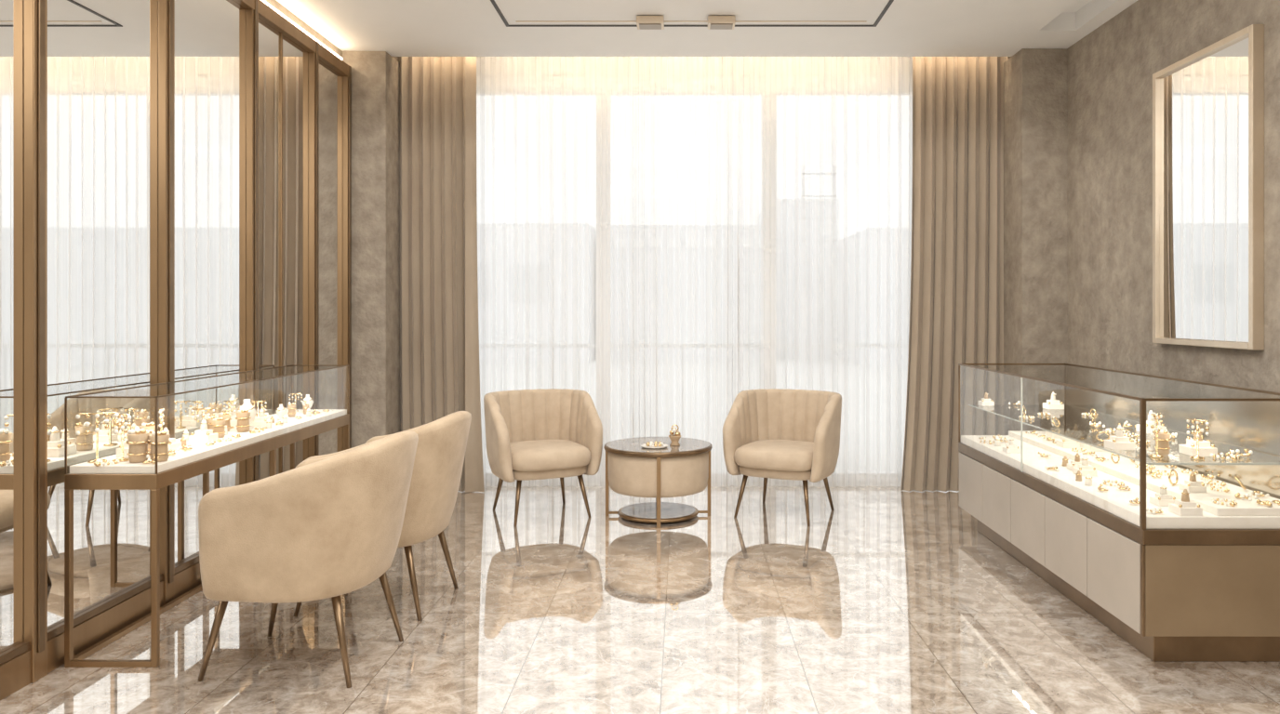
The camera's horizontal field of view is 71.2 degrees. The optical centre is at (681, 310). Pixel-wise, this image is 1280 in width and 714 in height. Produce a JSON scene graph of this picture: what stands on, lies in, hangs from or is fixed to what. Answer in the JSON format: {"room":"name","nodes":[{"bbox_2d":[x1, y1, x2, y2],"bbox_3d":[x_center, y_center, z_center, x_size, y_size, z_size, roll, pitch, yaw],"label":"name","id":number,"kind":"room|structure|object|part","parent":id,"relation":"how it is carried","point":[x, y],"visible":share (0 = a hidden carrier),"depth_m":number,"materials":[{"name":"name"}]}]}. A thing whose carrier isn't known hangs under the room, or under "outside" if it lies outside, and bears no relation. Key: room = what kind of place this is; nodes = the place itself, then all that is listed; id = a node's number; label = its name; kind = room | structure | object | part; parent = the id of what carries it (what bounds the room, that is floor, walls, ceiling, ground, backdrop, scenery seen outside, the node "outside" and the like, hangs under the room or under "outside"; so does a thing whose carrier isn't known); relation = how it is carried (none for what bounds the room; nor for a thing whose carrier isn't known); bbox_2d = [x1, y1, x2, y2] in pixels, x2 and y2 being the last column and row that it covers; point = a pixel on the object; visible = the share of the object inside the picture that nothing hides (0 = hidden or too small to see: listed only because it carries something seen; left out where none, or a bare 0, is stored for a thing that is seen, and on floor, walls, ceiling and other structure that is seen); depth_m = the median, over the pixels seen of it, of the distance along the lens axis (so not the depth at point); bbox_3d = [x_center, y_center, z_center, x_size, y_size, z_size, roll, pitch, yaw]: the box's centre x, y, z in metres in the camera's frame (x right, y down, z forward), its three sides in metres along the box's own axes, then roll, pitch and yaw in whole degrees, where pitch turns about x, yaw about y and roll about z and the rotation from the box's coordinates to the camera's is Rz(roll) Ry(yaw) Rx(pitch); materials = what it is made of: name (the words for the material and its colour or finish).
{"room":"shop","nodes":[
{"label":"shop","id":0,"kind":"room"},
{"bbox_2d":[261,0,342,60],"bbox_3d":[-2.405,-1.765,3.900,0.020,0.030,4.800,0,0,0],"label":"led strip","id":1,"kind":"object","parent":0,"point":[263,1],"depth_m":5.60,"materials":[{"name":"white plastic"}]},
{"bbox_2d":[264,0,342,57],"bbox_3d":[-2.480,-0.400,2.700,0.120,3.500,8.600,0,0,0],"label":"wall","id":2,"kind":"structure","parent":0,"point":[277,6],"depth_m":5.71,"materials":[{"name":"beige paint"}]},
{"bbox_2d":[0,0,351,700],"bbox_3d":[-2.381,-0.190,3.923,0.079,3.080,4.846,0,0,0],"label":"mirror","id":3,"kind":"object","parent":2,"relation":"attached to","point":[176,175],"visible":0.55,"depth_m":3.94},
{"bbox_2d":[342,51,400,448],"bbox_3d":[-2.265,-0.249,6.670,0.310,3.199,0.620,0,0,0],"label":"wall","id":4,"kind":"structure","parent":0,"point":[375,74],"depth_m":6.36,"materials":[{"name":"beige paint"}]},
{"bbox_2d":[500,56,759,75],"bbox_3d":[0.150,-0.400,7.060,5.340,3.500,0.120,0,0,0],"label":"wall","id":5,"kind":"structure","parent":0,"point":[584,57],"depth_m":7.00,"materials":[{"name":"white paint"}]},
{"bbox_2d":[616,75,759,482],"bbox_3d":[0.035,-0.250,7.060,1.310,3.200,0.080,0,0,0],"label":"window","id":6,"kind":"structure","parent":5,"relation":"attached to","point":[617,75],"depth_m":7.02,"materials":[{"name":"clear glass"}]},
{"bbox_2d":[0,482,1279,713],"bbox_3d":[0.150,1.400,2.760,5.340,0.100,8.720,0,0,0],"label":"floor","id":7,"kind":"structure","parent":0,"point":[891,600],"depth_m":3.67,"materials":[{"name":"stone"}]},
{"bbox_2d":[64,364,349,667],"bbox_3d":[-2.160,0.838,4.357,0.350,1.025,1.965,0,0,0],"label":"display table","id":8,"kind":"object","parent":7,"relation":"on","point":[202,459],"visible":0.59,"depth_m":3.54,"materials":[{"name":"brown metal"}]},
{"bbox_2d":[75,393,333,466],"bbox_3d":[-2.151,0.494,4.287,0.331,0.192,1.850,0,0,1],"label":"jewelry collection","id":9,"kind":"object","parent":8,"relation":"on","point":[140,446],"visible":0.98,"depth_m":3.94,"materials":[{"name":"gold metal"}]},
{"bbox_3d":[-2.160,0.472,4.357,0.348,0.294,1.963,0,0,0],"label":"glass","id":10,"kind":"part","parent":8,"relation":"part of","materials":[{"name":"clear glass"}]},
{"bbox_2d":[197,430,418,688],"bbox_3d":[-1.411,0.909,3.446,0.737,0.887,0.710,0,0,6],"label":"armchair","id":11,"kind":"object","parent":7,"relation":"on","point":[330,526],"visible":1,"depth_m":3.14,"materials":[{"name":"beige fabric"}]},
{"bbox_3d":[-1.712,1.181,3.280,0.117,0.342,0.034,0,0,-18],"label":"leg","id":12,"kind":"part","parent":11,"relation":"part of","materials":[{"name":"brown metal"}]},
{"bbox_3d":[-1.666,1.181,3.678,0.117,0.342,0.034,0,0,40],"label":"leg","id":13,"kind":"part","parent":11,"relation":"part of","materials":[{"name":"brown metal"}]},
{"bbox_3d":[-1.232,1.181,3.223,0.115,0.342,0.034,0,0,41],"label":"leg","id":14,"kind":"part","parent":11,"relation":"part of","materials":[{"name":"brown metal"}]},
{"bbox_3d":[-1.190,1.181,3.628,0.115,0.342,0.034,0,0,-29],"label":"leg","id":15,"kind":"part","parent":11,"relation":"part of","materials":[{"name":"brown metal"}]},
{"bbox_2d":[293,411,471,621],"bbox_3d":[-1.361,0.909,4.136,0.737,0.887,0.710,0,0,6],"label":"armchair","id":16,"kind":"object","parent":7,"relation":"on","point":[442,444],"visible":0.44,"depth_m":3.94,"materials":[{"name":"beige fabric"}]},
{"bbox_3d":[-1.659,1.181,3.963,0.117,0.342,0.034,0,0,-28],"label":"leg","id":17,"kind":"part","parent":16,"relation":"part of","materials":[{"name":"brown metal"}]},
{"bbox_3d":[-1.182,1.181,3.913,0.115,0.342,0.034,0,0,41],"label":"leg","id":18,"kind":"part","parent":16,"relation":"part of","materials":[{"name":"brown metal"}]},
{"bbox_3d":[-1.140,1.181,4.318,0.115,0.342,0.034,0,0,-29],"label":"leg","id":19,"kind":"part","parent":16,"relation":"part of","materials":[{"name":"brown metal"}]},
{"bbox_2d":[483,388,602,526],"bbox_3d":[-0.942,0.951,5.944,0.722,0.803,0.684,0,0,-27],"label":"armchair","id":20,"kind":"object","parent":7,"relation":"on","point":[540,433],"visible":1,"depth_m":5.87,"materials":[{"name":"beige fabric"}]},
{"bbox_3d":[-1.228,1.204,6.021,0.111,0.297,0.034,0,0,33],"label":"leg","id":21,"kind":"part","parent":20,"relation":"part of","materials":[{"name":"brown metal"}]},
{"bbox_3d":[-1.041,1.204,5.641,0.034,0.297,0.111,0,0,14],"label":"leg","id":22,"kind":"part","parent":20,"relation":"part of","materials":[{"name":"brown metal"}]},
{"bbox_3d":[-0.927,1.044,5.914,0.550,0.068,0.495,0,0,-27],"label":"seat","id":23,"kind":"part","parent":20,"relation":"part of","materials":[{"name":"beige fabric"}]},
{"bbox_2d":[509,440,590,471],"bbox_3d":[-0.915,0.944,5.890,0.554,0.133,0.558,0,0,-27],"label":"seat cushion","id":24,"kind":"object","parent":20,"relation":"on","point":[525,455],"depth_m":5.69,"materials":[{"name":"beige fabric"}]},
{"bbox_3d":[-0.836,1.204,6.220,0.034,0.297,0.111,0,0,3],"label":"leg","id":25,"kind":"part","parent":20,"relation":"part of","materials":[{"name":"brown metal"}]},
{"bbox_3d":[-0.642,1.204,5.839,0.111,0.297,0.034,0,0,33],"label":"leg","id":26,"kind":"part","parent":20,"relation":"part of","materials":[{"name":"brown metal"}]},
{"bbox_2d":[604,437,712,528],"bbox_3d":[-0.155,1.115,5.880,0.710,0.470,0.710,0,0,0],"label":"round side table","id":27,"kind":"object","parent":7,"relation":"on","point":[632,470],"visible":0.98,"depth_m":5.64,"materials":[{"name":"brown metal"}]},
{"bbox_2d":[640,441,667,449],"bbox_3d":[-0.175,0.863,5.740,0.176,0.032,0.176,0,0,0],"label":"dish","id":28,"kind":"object","parent":27,"relation":"on","point":[650,446],"visible":1,"depth_m":5.70,"materials":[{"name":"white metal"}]},
{"bbox_2d":[668,425,680,446],"bbox_3d":[-0.045,0.811,5.820,0.084,0.136,0.084,0,0,0],"label":"cup","id":29,"kind":"object","parent":27,"relation":"on","point":[674,438],"visible":1,"depth_m":5.80,"materials":[{"name":"beige ceramic"}]},
{"bbox_2d":[722,388,841,526],"bbox_3d":[0.692,0.951,5.944,0.722,0.803,0.684,0,0,27],"label":"armchair","id":30,"kind":"object","parent":7,"relation":"on","point":[771,433],"visible":1,"depth_m":5.86,"materials":[{"name":"beige fabric"}]},
{"bbox_3d":[0.392,1.204,5.839,0.111,0.297,0.034,0,0,-33],"label":"leg","id":31,"kind":"part","parent":30,"relation":"part of","materials":[{"name":"brown metal"}]},
{"bbox_3d":[0.586,1.204,6.220,0.034,0.297,0.111,0,0,-3],"label":"leg","id":32,"kind":"part","parent":30,"relation":"part of","materials":[{"name":"brown metal"}]},
{"bbox_2d":[734,440,813,471],"bbox_3d":[0.665,0.944,5.890,0.554,0.133,0.558,0,0,27],"label":"seat cushion","id":33,"kind":"object","parent":30,"relation":"on","point":[750,455],"depth_m":5.69,"materials":[{"name":"beige fabric"}]},
{"bbox_3d":[0.677,1.044,5.914,0.550,0.068,0.495,0,0,27],"label":"seat","id":34,"kind":"part","parent":30,"relation":"part of","materials":[{"name":"beige fabric"}]},
{"bbox_3d":[0.791,1.204,5.641,0.034,0.297,0.111,0,0,-14],"label":"leg","id":35,"kind":"part","parent":30,"relation":"part of","materials":[{"name":"brown metal"}]},
{"bbox_3d":[0.978,1.204,6.021,0.111,0.297,0.034,0,0,-33],"label":"leg","id":36,"kind":"part","parent":30,"relation":"part of","materials":[{"name":"brown metal"}]},
{"bbox_2d":[958,363,1279,662],"bbox_3d":[2.064,0.840,4.463,0.679,1.020,2.237,0,0,0],"label":"display case","id":37,"kind":"object","parent":7,"relation":"on","point":[1176,588],"depth_m":3.73,"materials":[{"name":"beige wood"}]},
{"bbox_2d":[978,391,1279,516],"bbox_3d":[2.064,0.596,4.453,0.638,0.365,2.152,0,0,0],"label":"jewelry collection","id":38,"kind":"object","parent":37,"relation":"on","point":[1196,447],"visible":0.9,"depth_m":3.75,"materials":[{"name":"gold metal"}]},
{"bbox_2d":[276,0,1137,56],"bbox_3d":[0.150,-2.050,2.760,5.340,0.400,8.720,0,0,0],"label":"ceiling","id":39,"kind":"structure","parent":0,"point":[398,28],"depth_m":5.81,"materials":[{"name":"paint"}]},
{"bbox_2d":[392,56,484,493],"bbox_3d":[-1.922,-0.362,6.650,0.924,3.416,0.119,0,0,0],"label":"curtain","id":40,"kind":"object","parent":39,"relation":"hanging from","point":[440,370],"visible":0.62,"depth_m":6.65,"materials":[{"name":"beige fabric"}]},
{"bbox_2d":[636,15,664,29],"bbox_3d":[-0.200,-1.819,5.650,0.170,0.050,0.140,0,0,0],"label":"ceiling spotlight","id":41,"kind":"object","parent":39,"relation":"attached to","point":[643,22],"depth_m":5.58,"materials":[{"name":"beige metal"}]},
{"bbox_2d":[490,0,893,26],"bbox_3d":[0.060,-1.847,3.700,2.400,0.006,4.200,0,0,0],"label":"ceiling track","id":42,"kind":"object","parent":39,"relation":"attached to","point":[493,2],"depth_m":5.70,"materials":[{"name":"black metal"}]},
{"bbox_2d":[476,56,912,487],"bbox_3d":[0.110,-0.362,6.843,3.736,3.416,0.078,0,0,0],"label":"sheer curtain","id":43,"kind":"object","parent":39,"relation":"hanging from","point":[530,238],"visible":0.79,"depth_m":6.84,"materials":[{"name":"white fabric"}]},
{"bbox_2d":[707,15,735,29],"bbox_3d":[0.250,-1.819,5.650,0.170,0.050,0.140,0,0,0],"label":"ceiling spotlight","id":44,"kind":"object","parent":39,"relation":"attached to","point":[714,22],"depth_m":5.58,"materials":[{"name":"beige metal"}]},
{"bbox_2d":[900,56,1011,492],"bbox_3d":[2.157,-0.362,6.656,1.049,3.416,0.089,0,0,0],"label":"curtain","id":45,"kind":"object","parent":39,"relation":"hanging from","point":[956,304],"visible":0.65,"depth_m":6.66,"materials":[{"name":"beige fabric"}]},
{"bbox_2d":[1003,48,1066,435],"bbox_3d":[2.560,-0.249,6.640,0.320,3.199,0.680,0,0,0],"label":"wall","id":46,"kind":"structure","parent":0,"point":[1034,79],"depth_m":6.30,"materials":[{"name":"beige paint"}]},
{"bbox_2d":[1066,0,1279,392],"bbox_3d":[2.780,-0.400,2.700,0.120,3.500,8.600,0,0,0],"label":"wall","id":47,"kind":"structure","parent":0,"point":[1111,70],"depth_m":5.37,"materials":[{"name":"beige paint"}]},
{"bbox_2d":[1152,24,1264,350],"bbox_3d":[2.692,-0.578,4.615,0.055,1.525,0.890,0,0,0],"label":"wall mirror","id":48,"kind":"object","parent":47,"relation":"attached to","point":[1208,104],"visible":1,"depth_m":4.56,"materials":[{"name":"beige metal"}]},
{"label":"outside","id":49,"kind":"structure","parent":0,"visible":0},
{"bbox_2d":[583,359,881,471],"bbox_3d":[0.000,1.450,33.565,80.000,0.100,52.870,0,0,0],"label":"ground","id":50,"kind":"structure","parent":49,"point":[787,359],"depth_m":16.29,"materials":[{"name":"stone"}]},
{"bbox_2d":[583,344,891,389],"bbox_3d":[0.250,0.860,8.625,8.500,1.080,0.050,0,0,0],"label":"balcony railing","id":51,"kind":"object","parent":50,"relation":"on","point":[583,344],"visible":0.02,"depth_m":8.61,"materials":[{"name":"grey metal"}]},
{"bbox_2d":[583,199,892,367],"bbox_3d":[0.000,-0.925,26.500,24.000,4.650,9.000,0,0,0],"label":"building","id":52,"kind":"structure","parent":50,"relation":"on","point":[819,199],"depth_m":24.96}
]}

